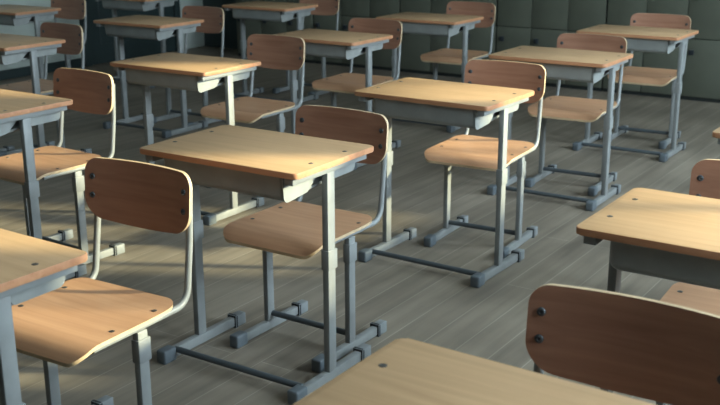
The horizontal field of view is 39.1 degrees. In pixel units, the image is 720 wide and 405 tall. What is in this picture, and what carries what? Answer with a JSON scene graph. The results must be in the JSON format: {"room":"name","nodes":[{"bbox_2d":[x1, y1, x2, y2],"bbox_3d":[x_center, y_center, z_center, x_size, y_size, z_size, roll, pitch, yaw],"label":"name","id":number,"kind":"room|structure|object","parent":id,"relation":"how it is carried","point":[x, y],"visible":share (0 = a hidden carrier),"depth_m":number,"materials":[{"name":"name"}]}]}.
{"room":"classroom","nodes":[
{"label":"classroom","id":0,"kind":"room"},
{"bbox_2d":[0,0,204,70],"bbox_3d":[-4.676,-1.992,6.772,0.143,3.052,10.416,10,19,32],"label":"wall","id":1,"kind":"structure","parent":0,"point":[195,39],"depth_m":9.44,"materials":[{"name":"paint"}]},
{"bbox_2d":[0,58,80,79],"bbox_3d":[-5.090,-0.348,6.441,0.026,0.086,8.651,10,19,32],"label":"baseboard","id":2,"kind":"structure","parent":1,"relation":"attached to","point":[75,63],"depth_m":9.36,"materials":[{"name":"paint"}]},
{"bbox_2d":[79,0,180,66],"bbox_3d":[-2.316,-2.537,10.129,0.058,2.194,1.345,10,19,32],"label":"door","id":3,"kind":"structure","parent":1,"relation":"in","point":[99,47],"depth_m":10.12,"materials":[{"name":"paint"}]},
{"bbox_2d":[203,0,236,48],"bbox_3d":[2.077,-2.537,8.548,9.347,3.052,0.144,10,19,32],"label":"wall","id":4,"kind":"structure","parent":0,"point":[230,25],"depth_m":11.10,"materials":[{"name":"paint"}]},
{"bbox_2d":[0,46,719,404],"bbox_3d":[-0.834,0.229,4.773,9.347,0.114,10.702,10,19,32],"label":"floor","id":5,"kind":"structure","parent":0,"point":[423,303],"depth_m":4.59,"materials":[{"name":"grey wood"}]},
{"bbox_2d":[0,4,60,78],"bbox_3d":[-2.662,-1.123,7.866,0.631,0.756,0.443,10,19,31],"label":"school desk","id":6,"kind":"object","parent":5,"relation":"on","point":[10,15],"visible":0.61,"depth_m":7.63,"materials":[{"name":"brown wood"}]},
{"bbox_2d":[0,14,53,25],"bbox_3d":[-2.659,-1.422,7.771,0.490,0.086,0.396,10,19,31],"label":"tray","id":7,"kind":"object","parent":6,"relation":"on","point":[5,19],"depth_m":7.55,"materials":[{"name":"metal"}]},
{"bbox_2d":[0,33,65,151],"bbox_3d":[-2.095,-0.588,6.032,0.631,0.756,0.443,10,19,32],"label":"school desk","id":8,"kind":"object","parent":5,"relation":"on","point":[14,48],"visible":0.56,"depth_m":5.82,"materials":[{"name":"brown wood"}]},
{"bbox_2d":[0,48,56,64],"bbox_3d":[-2.092,-0.887,5.937,0.490,0.086,0.396,10,19,32],"label":"tray","id":9,"kind":"object","parent":8,"relation":"on","point":[12,58],"depth_m":5.75,"materials":[{"name":"metal"}]},
{"bbox_2d":[0,89,86,279],"bbox_3d":[-1.530,-0.052,4.193,0.631,0.756,0.443,10,19,32],"label":"school desk","id":10,"kind":"object","parent":5,"relation":"on","point":[21,111],"visible":0.71,"depth_m":4.01,"materials":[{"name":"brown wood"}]},
{"bbox_2d":[0,112,59,135],"bbox_3d":[-1.528,-0.351,4.098,0.490,0.086,0.396,10,19,32],"label":"tray","id":11,"kind":"object","parent":10,"relation":"on","point":[9,127],"depth_m":4.02,"materials":[{"name":"metal"}]},
{"bbox_2d":[0,228,87,404],"bbox_3d":[-0.986,0.474,2.390,0.632,0.756,0.443,11,20,33],"label":"school desk","id":12,"kind":"object","parent":5,"relation":"on","point":[30,267],"visible":1,"depth_m":2.21,"materials":[{"name":"brown wood"}]},
{"bbox_2d":[10,276,64,305],"bbox_3d":[-0.983,0.175,2.295,0.490,0.086,0.396,11,20,33],"label":"tray","id":13,"kind":"object","parent":12,"relation":"on","point":[25,295],"depth_m":2.25,"materials":[{"name":"metal"}]},
{"bbox_2d":[0,22,91,156],"bbox_3d":[-1.968,-0.668,6.210,0.404,0.807,0.481,11,20,34],"label":"chair","id":14,"kind":"object","parent":5,"relation":"on","point":[73,34],"visible":0.56,"depth_m":6.26,"materials":[{"name":"brown wood"}]},
{"bbox_2d":[0,68,124,263],"bbox_3d":[-1.345,-0.144,4.415,0.404,0.807,0.481,11,20,34],"label":"chair","id":15,"kind":"object","parent":5,"relation":"on","point":[90,91],"visible":0.84,"depth_m":4.44,"materials":[{"name":"brown wood"}]},
{"bbox_2d":[51,0,86,67],"bbox_3d":[-2.472,-1.230,8.136,0.404,0.807,0.481,10,19,31],"label":"chair","id":16,"kind":"object","parent":5,"relation":"on","point":[70,9],"visible":0.31,"depth_m":8.20,"materials":[{"name":"brown wood"}]},
{"bbox_2d":[12,157,192,404],"bbox_3d":[-0.736,0.331,2.785,0.404,0.807,0.481,9,19,30],"label":"chair","id":17,"kind":"object","parent":5,"relation":"on","point":[78,319],"visible":0.98,"depth_m":2.80,"materials":[{"name":"brown wood"}]},
{"bbox_2d":[95,0,177,88],"bbox_3d":[-1.930,-1.428,8.896,0.631,0.756,0.443,10,19,31],"label":"school desk","id":18,"kind":"object","parent":5,"relation":"on","point":[135,5],"visible":0.58,"depth_m":8.67,"materials":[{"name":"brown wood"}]},
{"bbox_2d":[102,0,173,11],"bbox_3d":[-1.927,-1.727,8.801,0.490,0.086,0.396,10,19,31],"label":"tray","id":19,"kind":"object","parent":18,"relation":"on","point":[135,5],"depth_m":8.64,"materials":[{"name":"metal"}]},
{"bbox_2d":[93,15,207,137],"bbox_3d":[-1.440,-0.888,7.047,0.631,0.756,0.443,10,19,31],"label":"school desk","id":20,"kind":"object","parent":5,"relation":"on","point":[158,28],"visible":0.86,"depth_m":6.91,"materials":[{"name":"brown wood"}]},
{"bbox_2d":[105,24,195,40],"bbox_3d":[-1.438,-1.187,6.952,0.490,0.086,0.396,10,19,31],"label":"tray","id":21,"kind":"object","parent":20,"relation":"on","point":[141,31],"depth_m":6.77,"materials":[{"name":"metal"}]},
{"bbox_2d":[110,52,263,225],"bbox_3d":[-0.868,-0.343,5.178,0.632,0.756,0.443,10,19,32],"label":"school desk","id":22,"kind":"object","parent":5,"relation":"on","point":[181,71],"visible":0.84,"depth_m":4.99,"materials":[{"name":"brown wood"}]},
{"bbox_2d":[125,68,249,92],"bbox_3d":[-0.866,-0.642,5.083,0.490,0.086,0.396,10,19,32],"label":"tray","id":23,"kind":"object","parent":22,"relation":"on","point":[188,79],"depth_m":4.89,"materials":[{"name":"metal"}]},
{"bbox_2d":[153,6,224,124],"bbox_3d":[-1.247,-0.971,7.235,0.404,0.807,0.481,10,19,32],"label":"chair","id":24,"kind":"object","parent":5,"relation":"on","point":[213,17],"visible":0.33,"depth_m":7.31,"materials":[{"name":"brown wood"}]},
{"bbox_2d":[201,34,304,196],"bbox_3d":[-0.582,-0.490,5.585,0.404,0.807,0.481,10,19,31],"label":"chair","id":25,"kind":"object","parent":5,"relation":"on","point":[280,52],"visible":0.73,"depth_m":5.61,"materials":[{"name":"brown wood"}]},
{"bbox_2d":[140,125,373,404],"bbox_3d":[-0.330,0.180,3.385,0.631,0.756,0.443,10,19,31],"label":"school desk","id":26,"kind":"object","parent":5,"relation":"on","point":[281,166],"visible":0.93,"depth_m":3.24,"materials":[{"name":"brown wood"}]},
{"bbox_2d":[164,158,354,202],"bbox_3d":[-0.327,-0.119,3.291,0.490,0.086,0.396,10,19,31],"label":"tray","id":27,"kind":"object","parent":26,"relation":"on","point":[276,188],"depth_m":3.11,"materials":[{"name":"metal"}]},
{"bbox_2d":[222,1,318,103],"bbox_3d":[-0.702,-1.192,8.077,0.631,0.756,0.443,10,19,31],"label":"school desk","id":28,"kind":"object","parent":5,"relation":"on","point":[252,10],"visible":0.8,"depth_m":7.92,"materials":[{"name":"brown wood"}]},
{"bbox_2d":[232,8,310,21],"bbox_3d":[-0.699,-1.492,7.982,0.490,0.086,0.396,10,19,31],"label":"tray","id":29,"kind":"object","parent":28,"relation":"on","point":[264,14],"depth_m":7.81,"materials":[{"name":"metal"}]},
{"bbox_2d":[236,0,314,62],"bbox_3d":[-0.778,-2.317,10.208,0.984,1.717,0.385,10,19,32],"label":"locker","id":30,"kind":"object","parent":5,"relation":"on","point":[251,26],"visible":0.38,"depth_m":10.23,"materials":[{"name":"grey metal"}]},
{"bbox_2d":[223,105,388,372],"bbox_3d":[-0.183,0.106,3.544,0.404,0.807,0.481,10,19,32],"label":"chair","id":31,"kind":"object","parent":5,"relation":"on","point":[293,229],"visible":0.84,"depth_m":3.56,"materials":[{"name":"brown wood"}]},
{"bbox_2d":[273,0,338,95],"bbox_3d":[-0.451,-1.312,8.392,0.404,0.807,0.481,10,19,31],"label":"chair","id":32,"kind":"object","parent":5,"relation":"on","point":[325,7],"visible":0.35,"depth_m":8.45,"materials":[{"name":"brown wood"}]},
{"bbox_2d":[273,29,392,169],"bbox_3d":[-0.176,-0.642,6.190,0.631,0.756,0.443,11,19,33],"label":"school desk","id":33,"kind":"object","parent":5,"relation":"on","point":[347,45],"visible":0.48,"depth_m":5.97,"materials":[{"name":"brown wood"}]},
{"bbox_2d":[305,42,382,59],"bbox_3d":[-0.174,-0.941,6.095,0.490,0.086,0.396,11,19,33],"label":"tray","id":34,"kind":"object","parent":33,"relation":"on","point":[340,50],"depth_m":5.89,"materials":[{"name":"metal"}]},
{"bbox_2d":[312,18,401,147],"bbox_3d":[-0.016,-0.728,6.393,0.404,0.807,0.481,10,19,31],"label":"chair","id":35,"kind":"object","parent":5,"relation":"on","point":[350,82],"visible":0.64,"depth_m":6.42,"materials":[{"name":"brown wood"}]},
{"bbox_2d":[314,0,400,70],"bbox_3d":[0.046,-2.166,9.683,0.984,1.717,0.385,10,19,32],"label":"locker","id":36,"kind":"object","parent":5,"relation":"on","point":[348,9],"visible":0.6,"depth_m":9.65,"materials":[{"name":"grey metal"}]},
{"bbox_2d":[376,12,483,132],"bbox_3d":[0.490,-0.933,7.178,0.631,0.756,0.443,10,19,31],"label":"school desk","id":37,"kind":"object","parent":5,"relation":"on","point":[448,25],"visible":0.59,"depth_m":6.96,"materials":[{"name":"brown wood"}]},
{"bbox_2d":[401,22,474,36],"bbox_3d":[0.493,-1.232,7.083,0.490,0.086,0.396,10,19,31],"label":"tray","id":38,"kind":"object","parent":37,"relation":"on","point":[422,28],"depth_m":6.89,"materials":[{"name":"metal"}]},
{"bbox_2d":[354,77,533,287],"bbox_3d":[0.357,-0.108,4.361,0.631,0.756,0.443,11,20,33],"label":"school desk","id":39,"kind":"object","parent":5,"relation":"on","point":[466,105],"visible":0.98,"depth_m":4.20,"materials":[{"name":"brown wood"}]},
{"bbox_2d":[373,98,518,129],"bbox_3d":[0.360,-0.407,4.266,0.490,0.086,0.396,11,20,33],"label":"tray","id":40,"kind":"object","parent":39,"relation":"on","point":[458,112],"depth_m":4.08,"materials":[{"name":"metal"}]},
{"bbox_2d":[400,0,497,77],"bbox_3d":[0.871,-2.015,9.158,0.984,1.717,0.385,10,19,32],"label":"locker","id":41,"kind":"object","parent":5,"relation":"on","point":[413,46],"visible":0.35,"depth_m":9.23,"materials":[{"name":"grey metal"}]},
{"bbox_2d":[420,1,495,79],"bbox_3d":[0.720,-1.054,7.497,0.404,0.807,0.482,9,19,30],"label":"chair","id":42,"kind":"object","parent":5,"relation":"on","point":[446,55],"visible":0.62,"depth_m":7.53,"materials":[{"name":"brown wood"}]},
{"bbox_2d":[293,338,655,404],"bbox_3d":[0.215,0.701,1.599,0.631,0.756,0.443,11,20,33],"label":"school desk","id":43,"kind":"object","parent":5,"relation":"on","point":[406,371],"visible":1,"depth_m":1.65,"materials":[{"name":"brown wood"}]},
{"bbox_2d":[424,60,545,258],"bbox_3d":[0.565,-0.209,4.612,0.404,0.807,0.481,9,19,29],"label":"chair","id":44,"kind":"object","parent":5,"relation":"on","point":[467,151],"visible":0.81,"depth_m":4.64,"materials":[{"name":"brown wood"}]},
{"bbox_2d":[496,0,607,90],"bbox_3d":[1.695,-1.864,8.632,0.984,1.717,0.385,10,19,32],"label":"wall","id":45,"kind":"structure","parent":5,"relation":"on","point":[539,23],"depth_m":8.62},
{"bbox_2d":[487,46,632,210],"bbox_3d":[1.049,-0.410,5.385,0.631,0.756,0.443,10,19,31],"label":"school desk","id":46,"kind":"object","parent":5,"relation":"on","point":[589,66],"visible":0.83,"depth_m":5.20,"materials":[{"name":"brown wood"}]},
{"bbox_2d":[504,60,619,82],"bbox_3d":[1.052,-0.710,5.290,0.490,0.086,0.396,10,19,31],"label":"tray","id":47,"kind":"object","parent":46,"relation":"on","point":[568,70],"depth_m":5.07,"materials":[{"name":"metal"}]},
{"bbox_2d":[525,33,626,196],"bbox_3d":[1.185,-0.495,5.580,0.404,0.807,0.481,9,19,29],"label":"chair","id":48,"kind":"object","parent":5,"relation":"on","point":[553,107],"visible":0.74,"depth_m":5.62,"materials":[{"name":"brown wood"}]},
{"bbox_2d":[525,283,719,404],"bbox_3d":[0.387,0.617,1.792,0.404,0.807,0.481,10,19,30],"label":"chair","id":49,"kind":"object","parent":5,"relation":"on","point":[646,348],"visible":0.89,"depth_m":1.89,"materials":[{"name":"brown wood"}]},
{"bbox_2d":[572,24,698,161],"bbox_3d":[1.715,-0.700,6.366,0.631,0.756,0.443,10,19,32],"label":"school desk","id":50,"kind":"object","parent":5,"relation":"on","point":[641,39],"visible":0.88,"depth_m":6.20,"materials":[{"name":"brown wood"}]},
{"bbox_2d":[624,37,686,53],"bbox_3d":[1.718,-0.999,6.271,0.490,0.086,0.396,10,19,32],"label":"tray","id":51,"kind":"object","parent":50,"relation":"on","point":[641,44],"depth_m":6.05,"materials":[{"name":"metal"}]},
{"bbox_2d":[576,188,719,392],"bbox_3d":[0.904,0.417,2.563,0.631,0.756,0.443,10,19,32],"label":"school desk","id":52,"kind":"object","parent":5,"relation":"on","point":[672,236],"visible":0.92,"depth_m":2.43,"materials":[{"name":"brown wood"}]},
{"bbox_2d":[610,241,719,289],"bbox_3d":[0.907,0.118,2.468,0.490,0.086,0.396,10,19,32],"label":"tray","id":53,"kind":"object","parent":52,"relation":"on","point":[689,269],"depth_m":2.37,"materials":[{"name":"metal"}]},
{"bbox_2d":[608,13,690,148],"bbox_3d":[1.874,-0.802,6.620,0.404,0.807,0.481,9,19,30],"label":"chair","id":54,"kind":"object","parent":5,"relation":"on","point":[631,74],"visible":0.58,"depth_m":6.65,"materials":[{"name":"brown wood"}]},
{"bbox_2d":[603,0,719,102],"bbox_3d":[2.520,-1.714,8.107,0.984,1.717,0.385,10,19,32],"label":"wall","id":55,"kind":"structure","parent":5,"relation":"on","point":[701,75],"depth_m":8.02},
{"bbox_2d":[656,159,719,404],"bbox_3d":[1.016,0.338,2.740,0.404,0.807,0.482,9,19,29],"label":"chair","id":56,"kind":"object","parent":5,"relation":"on","point":[705,174],"visible":0.38,"depth_m":2.88,"materials":[{"name":"brown wood"}]},
{"bbox_2d":[712,127,719,143],"bbox_3d":[1.586,0.117,3.578,0.631,0.756,0.443,10,19,32],"label":"school desk","id":57,"kind":"object","parent":5,"relation":"on","point":[716,133],"visible":0.24,"depth_m":3.46,"materials":[{"name":"brown wood"}]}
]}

